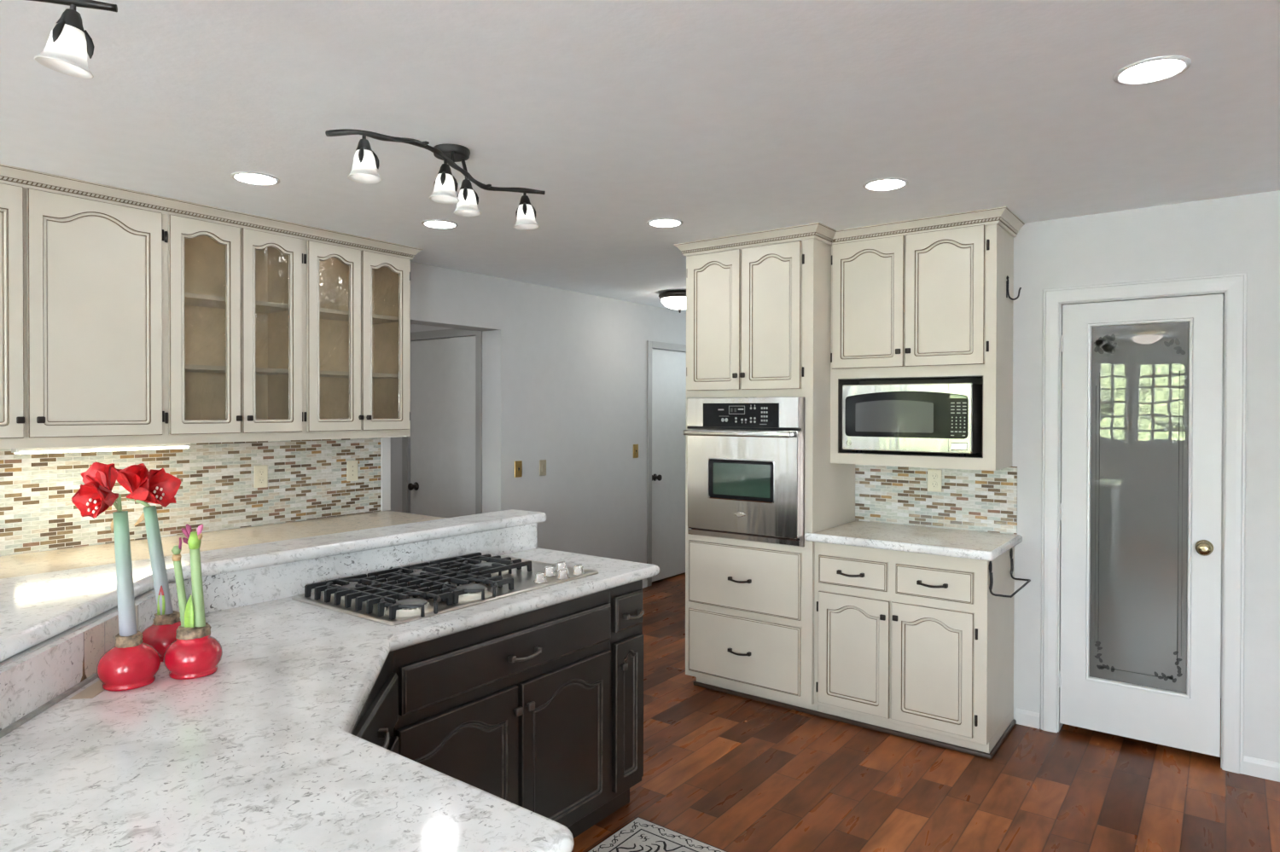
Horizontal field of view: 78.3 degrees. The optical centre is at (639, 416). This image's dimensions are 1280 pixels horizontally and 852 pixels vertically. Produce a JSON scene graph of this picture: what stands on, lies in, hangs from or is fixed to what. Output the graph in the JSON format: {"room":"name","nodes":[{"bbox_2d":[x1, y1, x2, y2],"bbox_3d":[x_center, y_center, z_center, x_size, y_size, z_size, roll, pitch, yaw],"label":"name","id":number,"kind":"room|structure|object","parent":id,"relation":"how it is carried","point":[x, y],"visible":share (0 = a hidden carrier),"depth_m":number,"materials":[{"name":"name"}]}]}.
{"room":"kitchen","nodes":[
{"label":"kitchen","id":0,"kind":"room"},
{"bbox_2d":[0,581,175,668],"bbox_3d":[-0.872,0.988,2.233,1.060,1.040,2.420,0,1,37],"label":"wall","id":1,"kind":"structure","parent":0,"point":[46,642],"depth_m":1.71,"materials":[{"name":"speckled white stone"},{"name":"pinkish beige stone tile"}]},
{"bbox_2d":[0,523,537,738],"bbox_3d":[-1.039,0.524,2.342,0.521,0.114,2.439,0,0,16],"label":"backsplash","id":2,"kind":"structure","parent":1,"relation":"attached to","point":[30,685],"depth_m":2.35,"materials":[{"name":"white stone"}]},
{"bbox_2d":[0,509,546,662],"bbox_3d":[-0.873,0.448,2.236,1.132,0.040,2.490,0,1,37],"label":"bar","id":3,"kind":"object","parent":1,"relation":"on","point":[35,609],"visible":0.92,"depth_m":2.21,"materials":[{"name":"white stone"}]},
{"bbox_2d":[1,261,686,564],"bbox_3d":[-2.134,0.271,4.035,0.190,2.440,10.300,0,1,37],"label":"wall","id":4,"kind":"structure","parent":0,"point":[564,372],"depth_m":5.94,"materials":[{"name":"paint"}]},
{"bbox_2d":[0,182,164,449],"bbox_3d":[-2.470,-0.409,3.115,0.364,1.062,0.970,0,1,37],"label":"upper cabinet","id":5,"kind":"object","parent":4,"relation":"attached to","point":[82,280],"visible":0.99,"depth_m":3.15,"materials":[{"name":"beige paint"}]},
{"bbox_2d":[11,443,190,454],"bbox_3d":[-2.235,0.132,3.301,0.067,0.022,0.635,0,1,37],"label":"strip light","id":6,"kind":"object","parent":5,"relation":"attached to","point":[90,449],"visible":0.88,"depth_m":3.25,"materials":[{"name":"white paint"}]},
{"bbox_2d":[0,437,380,556],"bbox_3d":[-2.621,0.345,3.220,0.008,0.449,3.611,0,1,37],"label":"tile backsplash","id":7,"kind":"structure","parent":4,"relation":"attached to","point":[307,479],"depth_m":3.85,"materials":[{"name":"tile"}]},
{"bbox_2d":[254,465,267,488],"bbox_3d":[-1.966,0.311,4.082,0.009,0.116,0.072,0,1,37],"label":"outlet","id":8,"kind":"object","parent":7,"relation":"attached to","point":[260,472],"visible":1,"depth_m":4.08,"materials":[{"name":"beige plastic"}]},
{"bbox_2d":[257,469,264,476],"bbox_3d":[-1.963,0.290,4.080,0.003,0.033,0.033,0,1,37],"label":"socket","id":9,"kind":"object","parent":8,"relation":"attached to","point":[260,472],"depth_m":4.08,"materials":[{"name":"beige plastic"}]},
{"bbox_2d":[258,477,264,483],"bbox_3d":[-1.963,0.332,4.080,0.003,0.033,0.033,0,1,37],"label":"socket","id":10,"kind":"object","parent":8,"relation":"attached to","point":[261,480],"depth_m":4.08,"materials":[{"name":"beige plastic"}]},
{"bbox_2d":[346,460,358,481],"bbox_3d":[-1.647,0.310,4.508,0.008,0.116,0.072,0,1,37],"label":"outlet","id":11,"kind":"object","parent":7,"relation":"attached to","point":[352,466],"visible":1,"depth_m":4.50,"materials":[{"name":"beige plastic"}]},
{"bbox_2d":[0,163,423,260],"bbox_3d":[-2.068,-0.914,3.644,0.367,0.062,2.305,0,1,37],"label":"crown molding","id":12,"kind":"structure","parent":4,"relation":"attached to","point":[26,178],"depth_m":3.47,"materials":[{"name":"beige paint"}]},
{"bbox_2d":[163,214,303,444],"bbox_3d":[-1.987,-0.414,3.761,0.364,1.062,0.644,0,1,37],"label":"upper cabinet","id":13,"kind":"object","parent":4,"relation":"attached to","point":[234,296],"visible":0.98,"depth_m":3.79,"materials":[{"name":"beige paint"}]},
{"bbox_2d":[184,364,288,375],"bbox_3d":[-2.010,-0.226,3.780,0.284,0.020,0.605,0,1,37],"label":"shelf","id":14,"kind":"object","parent":13,"relation":"attached to","point":[190,369],"depth_m":3.82,"materials":[{"name":"beige paint"}]},
{"bbox_2d":[184,292,288,313],"bbox_3d":[-2.009,-0.547,3.777,0.284,0.020,0.605,0,1,37],"label":"shelf","id":15,"kind":"object","parent":13,"relation":"attached to","point":[192,301],"depth_m":3.81,"materials":[{"name":"beige paint"}]},
{"bbox_2d":[302,239,410,440],"bbox_3d":[-1.601,-0.417,4.276,0.364,1.062,0.642,0,1,37],"label":"upper cabinet","id":16,"kind":"object","parent":4,"relation":"attached to","point":[357,303],"visible":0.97,"depth_m":4.35,"materials":[{"name":"beige paint"}]},
{"bbox_2d":[319,370,398,378],"bbox_3d":[-1.624,-0.229,4.294,0.284,0.020,0.602,0,1,37],"label":"shelf","id":17,"kind":"object","parent":16,"relation":"attached to","point":[322,374],"depth_m":4.35,"materials":[{"name":"beige paint"}]},
{"bbox_2d":[319,308,398,324],"bbox_3d":[-1.624,-0.550,4.292,0.284,0.020,0.602,0,1,37],"label":"shelf","id":18,"kind":"object","parent":16,"relation":"attached to","point":[326,316],"depth_m":4.34,"materials":[{"name":"beige paint"}]},
{"bbox_2d":[380,437,390,511],"bbox_3d":[-1.517,0.337,4.689,0.016,0.447,0.062,0,1,37],"label":"trim","id":19,"kind":"structure","parent":4,"relation":"attached to","point":[385,442],"depth_m":4.68,"materials":[{"name":"white paint"}]},
{"bbox_2d":[514,460,522,477],"bbox_3d":[-0.857,0.371,5.569,0.017,0.116,0.072,0,1,37],"label":"light switch","id":20,"kind":"object","parent":4,"relation":"attached to","point":[518,465],"visible":1,"depth_m":5.57,"materials":[{"name":"gold metal"}]},
{"bbox_2d":[539,459,546,476],"bbox_3d":[-0.712,0.375,5.770,0.008,0.116,0.072,0,1,37],"label":"light switch","id":21,"kind":"object","parent":4,"relation":"attached to","point":[542,462],"visible":1,"depth_m":5.76,"materials":[{"name":"beige plastic"}]},
{"bbox_2d":[633,444,638,458],"bbox_3d":[-0.033,0.292,6.670,0.017,0.116,0.072,0,1,37],"label":"light switch","id":22,"kind":"object","parent":4,"relation":"attached to","point":[635,446],"visible":1,"depth_m":6.67,"materials":[{"name":"gold metal"}]},
{"bbox_2d":[642,578,647,588],"bbox_3d":[-0.450,1.440,6.130,0.012,0.075,1.700,0,1,37],"label":"baseboard","id":23,"kind":"structure","parent":4,"relation":"attached to","point":[644,581],"depth_m":6.78,"materials":[{"name":"white paint"}]},
{"bbox_2d":[646,340,686,587],"bbox_3d":[0.341,0.405,7.183,0.101,2.132,0.939,0,1,37],"label":"door","id":24,"kind":"structure","parent":4,"relation":"in","point":[666,369],"depth_m":7.06,"materials":[{"name":"grey paint"}]},
{"bbox_2d":[389,324,475,513],"bbox_3d":[-1.411,0.253,6.504,1.750,2.440,5.720,0,1,37],"label":"wall","id":25,"kind":"structure","parent":0,"point":[396,443],"depth_m":6.13,"materials":[{"name":"paint"}]},
{"bbox_2d":[401,328,482,517],"bbox_3d":[-1.476,0.418,5.825,0.897,2.120,0.100,0,1,37],"label":"door","id":26,"kind":"structure","parent":25,"relation":"in","point":[446,374],"depth_m":5.81,"materials":[{"name":"grey paint"}]},
{"bbox_2d":[0,0,1279,312],"bbox_3d":[0.100,-0.981,2.292,9.200,0.100,10.800,0,1,37],"label":"ceiling","id":27,"kind":"structure","parent":0,"point":[718,118],"depth_m":2.40,"materials":[{"name":"paint"}]},
{"bbox_2d":[27,0,117,78],"bbox_3d":[-1.377,-0.817,1.316,0.197,0.218,0.863,0,1,31],"label":"track light","id":28,"kind":"object","parent":27,"relation":"attached to","point":[66,49],"visible":1,"depth_m":1.61,"materials":[{"name":"white glass"}]},
{"bbox_2d":[230,171,279,186],"bbox_3d":[-1.515,-0.937,3.102,0.175,0.006,0.175,0,1,37],"label":"recessed light","id":29,"kind":"object","parent":27,"relation":"in","point":[255,178],"visible":1,"depth_m":3.10,"materials":[{"name":"white paint"}]},
{"bbox_2d":[325,128,545,229],"bbox_3d":[-0.652,-0.827,2.702,0.197,0.216,0.863,0,1,31],"label":"track light","id":30,"kind":"object","parent":27,"relation":"attached to","point":[366,162],"visible":1,"depth_m":2.64,"materials":[{"name":"black metal"}]},
{"bbox_2d":[421,220,458,228],"bbox_3d":[-0.980,-0.942,3.857,0.175,0.006,0.175,0,1,37],"label":"recessed light","id":31,"kind":"object","parent":27,"relation":"in","point":[431,224],"visible":1,"depth_m":3.84,"materials":[{"name":"white paint"}]},
{"bbox_2d":[646,218,683,227],"bbox_3d":[0.122,-0.940,3.821,0.175,0.006,0.175,0,1,37],"label":"recessed light","id":32,"kind":"object","parent":27,"relation":"in","point":[660,223],"visible":1,"depth_m":3.81,"materials":[{"name":"white paint"}]},
{"bbox_2d":[658,290,686,313],"bbox_3d":[0.308,-0.881,6.085,0.329,0.158,0.329,0,1,37],"label":"hall ceiling light","id":33,"kind":"object","parent":27,"relation":"attached to","point":[675,299],"visible":0.79,"depth_m":5.97,"materials":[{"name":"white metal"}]},
{"bbox_2d":[862,178,908,191],"bbox_3d":[0.988,-0.933,3.166,0.175,0.006,0.175,0,1,37],"label":"recessed light","id":34,"kind":"object","parent":27,"relation":"in","point":[882,184],"visible":1,"depth_m":3.16,"materials":[{"name":"white paint"}]},
{"bbox_2d":[1112,55,1191,85],"bbox_3d":[1.367,-0.923,2.104,0.175,0.006,0.175,0,1,37],"label":"recessed light","id":35,"kind":"object","parent":27,"relation":"in","point":[1155,69],"visible":1,"depth_m":2.10,"materials":[{"name":"white paint"}]},
{"bbox_2d":[571,572,1279,851],"bbox_3d":[0.095,1.559,2.312,9.200,0.100,10.800,0,1,37],"label":"floor","id":36,"kind":"structure","parent":0,"point":[730,773],"depth_m":3.19,"materials":[{"name":"brown wood"}]},
{"bbox_2d":[351,651,398,754],"bbox_3d":[-0.882,1.069,1.795,0.606,0.884,1.442,0,0,-8],"label":"base cabinet","id":37,"kind":"object","parent":36,"relation":"on","point":[375,724],"visible":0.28,"depth_m":1.92,"materials":[{"name":"brown paint"}]},
{"bbox_2d":[0,547,659,851],"bbox_3d":[-0.465,0.605,2.035,1.692,0.040,2.314,0,1,37],"label":"countertop","id":38,"kind":"structure","parent":37,"relation":"on","point":[260,753],"depth_m":1.34,"materials":[{"name":"white stone"}]},
{"bbox_2d":[69,680,104,699],"bbox_3d":[-1.172,0.585,1.708,0.044,0.001,0.150,0,0,-8],"label":"outlet cover","id":39,"kind":"object","parent":38,"relation":"on","point":[95,689],"visible":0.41,"depth_m":1.67,"materials":[{"name":"beige plastic"}]},
{"bbox_2d":[71,461,160,692],"bbox_3d":[-1.158,0.342,1.724,0.194,0.486,0.138,0,0,18],"label":"waxed amaryllis","id":40,"kind":"object","parent":38,"relation":"on","point":[131,664],"visible":1,"depth_m":1.70,"materials":[{"name":"red wax"}]},
{"bbox_2d":[71,481,119,518],"bbox_3d":[-1.148,0.176,1.675,0.076,0.078,0.083,0,1,37],"label":"flower","id":41,"kind":"object","parent":40,"relation":"on","point":[92,499],"depth_m":1.67,"materials":[{"name":"red plant"}]},
{"bbox_2d":[80,461,117,491],"bbox_3d":[-1.210,0.141,1.760,0.073,0.085,0.072,0,0,-14],"label":"flower","id":42,"kind":"object","parent":40,"relation":"on","point":[107,475],"depth_m":1.74,"materials":[{"name":"red plant"}]},
{"bbox_2d":[115,463,181,662],"bbox_3d":[-1.169,0.349,1.908,0.138,0.470,0.157,0,1,37],"label":"waxed amaryllis","id":43,"kind":"object","parent":38,"relation":"on","point":[160,487],"visible":0.84,"depth_m":1.89,"materials":[{"name":"red wax"}]},
{"bbox_2d":[115,463,148,501],"bbox_3d":[-1.224,0.159,1.893,0.067,0.090,0.069,0,1,37],"label":"flower","id":44,"kind":"object","parent":43,"relation":"on","point":[131,478],"depth_m":1.88,"materials":[{"name":"red plant"}]},
{"bbox_2d":[126,468,181,507],"bbox_3d":[-1.164,0.169,1.902,0.114,0.092,0.101,0,1,37],"label":"flower","id":45,"kind":"object","parent":43,"relation":"on","point":[160,487],"depth_m":1.89,"materials":[{"name":"red plant"}]},
{"bbox_2d":[163,523,222,680],"bbox_3d":[-1.019,0.415,1.794,0.119,0.341,0.117,0,1,37],"label":"waxed amaryllis","id":46,"kind":"object","parent":38,"relation":"on","point":[194,654],"visible":1,"depth_m":1.78,"materials":[{"name":"red wax"}]},
{"bbox_2d":[291,552,598,626],"bbox_3d":[-0.630,0.558,2.706,0.539,0.043,0.904,0,1,37],"label":"cooktop","id":47,"kind":"object","parent":38,"relation":"in","point":[394,597],"visible":1,"depth_m":2.55,"materials":[{"name":"silver metal"}]},
{"bbox_2d":[393,589,610,838],"bbox_3d":[-0.607,1.062,2.660,0.655,0.884,0.924,0,1,37],"label":"base cabinet","id":48,"kind":"object","parent":36,"relation":"on","point":[515,710],"visible":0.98,"depth_m":2.49,"materials":[{"name":"brown paint"}]},
{"bbox_2d":[596,580,644,823],"bbox_3d":[-0.269,1.060,3.111,0.655,0.884,0.201,0,1,37],"label":"base cabinet","id":49,"kind":"object","parent":36,"relation":"on","point":[626,612],"visible":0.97,"depth_m":2.92,"materials":[{"name":"brown paint"}]},
{"bbox_2d":[587,817,727,851],"bbox_3d":[-0.051,1.504,2.386,0.602,0.007,0.945,0,1,37],"label":"rug","id":50,"kind":"object","parent":36,"relation":"on","point":[639,835],"visible":1,"depth_m":2.77,"materials":[{"name":"grey fabric"}]},
{"bbox_2d":[674,222,855,711],"bbox_3d":[0.703,0.274,4.312,0.849,2.438,0.614,0,1,37],"label":"tall cabinet","id":51,"kind":"object","parent":36,"relation":"on","point":[759,304],"visible":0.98,"depth_m":4.05,"materials":[{"name":"beige paint"}]},
{"bbox_2d":[683,396,805,547],"bbox_3d":[0.660,0.271,4.267,0.686,0.747,0.580,0,1,37],"label":"wall oven","id":52,"kind":"object","parent":51,"relation":"in","point":[746,456],"visible":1,"depth_m":4.05,"materials":[{"name":"silver metal"}]},
{"bbox_2d":[814,541,1014,754],"bbox_3d":[1.333,1.057,3.859,0.806,0.884,0.594,0,1,37],"label":"base cabinet","id":53,"kind":"object","parent":36,"relation":"on","point":[917,644],"visible":0.99,"depth_m":3.62,"materials":[{"name":"beige paint"}]},
{"bbox_2d":[692,681,1016,759],"bbox_3d":[1.065,1.486,4.106,1.553,0.022,0.499,0,1,37],"label":"trim","id":54,"kind":"structure","parent":53,"relation":"attached to","point":[1012,724],"depth_m":3.78,"materials":[{"name":"beige wood"}]},
{"bbox_2d":[804,520,1022,561],"bbox_3d":[1.334,0.594,3.853,0.870,0.040,0.598,0,1,37],"label":"countertop","id":55,"kind":"structure","parent":53,"relation":"on","point":[944,542],"depth_m":3.73,"materials":[{"name":"white stone"}]},
{"bbox_2d":[989,548,1030,598],"bbox_3d":[1.686,0.704,3.577,0.092,0.152,0.442,0,1,37],"label":"towel bar","id":56,"kind":"object","parent":53,"relation":"attached to","point":[1011,549],"visible":1,"depth_m":3.48,"materials":[{"name":"black metal"}]},
{"bbox_3d":[-2.346,1.055,3.056,0.654,0.885,3.650,0,1,37],"label":"base cabinet","id":57,"kind":"object","parent":36,"relation":"on","visible":0},
{"bbox_2d":[0,511,447,579],"bbox_3d":[-2.350,0.592,3.057,0.640,0.040,3.672,0,1,37],"label":"countertop","id":58,"kind":"structure","parent":57,"relation":"on","point":[13,566],"depth_m":3.57,"materials":[{"name":"white stone"}]},
{"bbox_2d":[855,190,1279,763],"bbox_3d":[2.780,0.287,3.217,5.400,2.440,0.120,0,1,37],"label":"wall","id":59,"kind":"structure","parent":0,"point":[1240,234],"depth_m":3.42,"materials":[{"name":"paint"}]},
{"bbox_2d":[830,206,1024,471],"bbox_3d":[1.408,-0.349,3.915,0.844,1.182,0.398,0,1,37],"label":"upper cabinet","id":60,"kind":"object","parent":59,"relation":"attached to","point":[924,300],"visible":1,"depth_m":3.76,"materials":[{"name":"beige paint"}]},
{"bbox_2d":[842,383,982,456],"bbox_3d":[1.372,0.013,3.929,0.626,0.344,0.344,0,1,37],"label":"microwave","id":61,"kind":"object","parent":60,"relation":"in","point":[934,417],"visible":1,"depth_m":3.77,"materials":[{"name":"silver metal"}]},
{"bbox_2d":[847,450,982,456],"bbox_3d":[1.405,0.198,3.958,0.755,0.020,0.320,0,1,37],"label":"niche shelf","id":62,"kind":"object","parent":60,"relation":"attached to","point":[850,453],"depth_m":3.95,"materials":[{"name":"beige wood"}]},
{"bbox_2d":[1006,275,1021,300],"bbox_3d":[1.763,-0.609,3.711,0.069,0.119,0.016,0,1,37],"label":"coat hook","id":63,"kind":"object","parent":60,"relation":"attached to","point":[1007,277],"visible":1,"depth_m":3.72,"materials":[{"name":"black metal"}]},
{"bbox_2d":[855,464,1017,534],"bbox_3d":[1.513,0.407,4.086,0.817,0.330,0.008,0,1,37],"label":"tile backsplash","id":64,"kind":"structure","parent":59,"relation":"attached to","point":[968,499],"depth_m":4.05,"materials":[{"name":"tile"}]},
{"bbox_2d":[927,469,942,492],"bbox_3d":[1.522,0.330,4.068,0.072,0.116,0.009,0,1,37],"label":"outlet","id":65,"kind":"object","parent":64,"relation":"attached to","point":[934,476],"visible":1,"depth_m":4.06,"materials":[{"name":"beige plastic"}]},
{"bbox_2d":[930,473,937,479],"bbox_3d":[1.520,0.309,4.065,0.033,0.033,0.003,0,1,37],"label":"socket","id":66,"kind":"object","parent":65,"relation":"attached to","point":[933,476],"depth_m":4.06,"materials":[{"name":"beige plastic"}]},
{"bbox_2d":[930,481,937,488],"bbox_3d":[1.520,0.351,4.066,0.033,0.033,0.003,0,1,37],"label":"socket","id":67,"kind":"object","parent":65,"relation":"attached to","point":[933,484],"depth_m":4.07,"materials":[{"name":"beige plastic"}]},
{"bbox_2d":[1015,708,1040,729],"bbox_3d":[1.879,1.463,3.816,0.106,0.075,0.012,0,1,37],"label":"baseboard","id":68,"kind":"object","parent":59,"relation":"attached to","point":[1025,718],"visible":1,"depth_m":3.81,"materials":[{"name":"white paint"}]},
{"bbox_2d":[1057,291,1226,768],"bbox_3d":[2.261,0.481,3.575,0.642,2.045,0.170,0,1,37],"label":"door","id":69,"kind":"structure","parent":59,"relation":"in","point":[1141,439],"depth_m":3.55,"materials":[{"name":"white paint"}]},
{"bbox_2d":[1040,273,1247,773],"bbox_3d":[2.235,0.448,3.539,0.774,2.111,0.019,0,1,37],"label":"trim","id":70,"kind":"structure","parent":59,"relation":"attached to","point":[1235,286],"depth_m":3.35,"materials":[{"name":"white paint"}]},
{"bbox_2d":[1242,756,1279,782],"bbox_3d":[3.715,1.478,2.442,2.960,0.075,0.012,0,1,37],"label":"baseboard","id":71,"kind":"structure","parent":59,"relation":"attached to","point":[1254,767],"depth_m":3.28,"materials":[{"name":"white paint"}]},
{"bbox_2d":[1220,296,1224,698],"bbox_3d":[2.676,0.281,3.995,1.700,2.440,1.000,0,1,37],"label":"door jamb","id":72,"kind":"structure","parent":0,"point":[1224,296],"depth_m":4.18,"materials":[{"name":"paint"}]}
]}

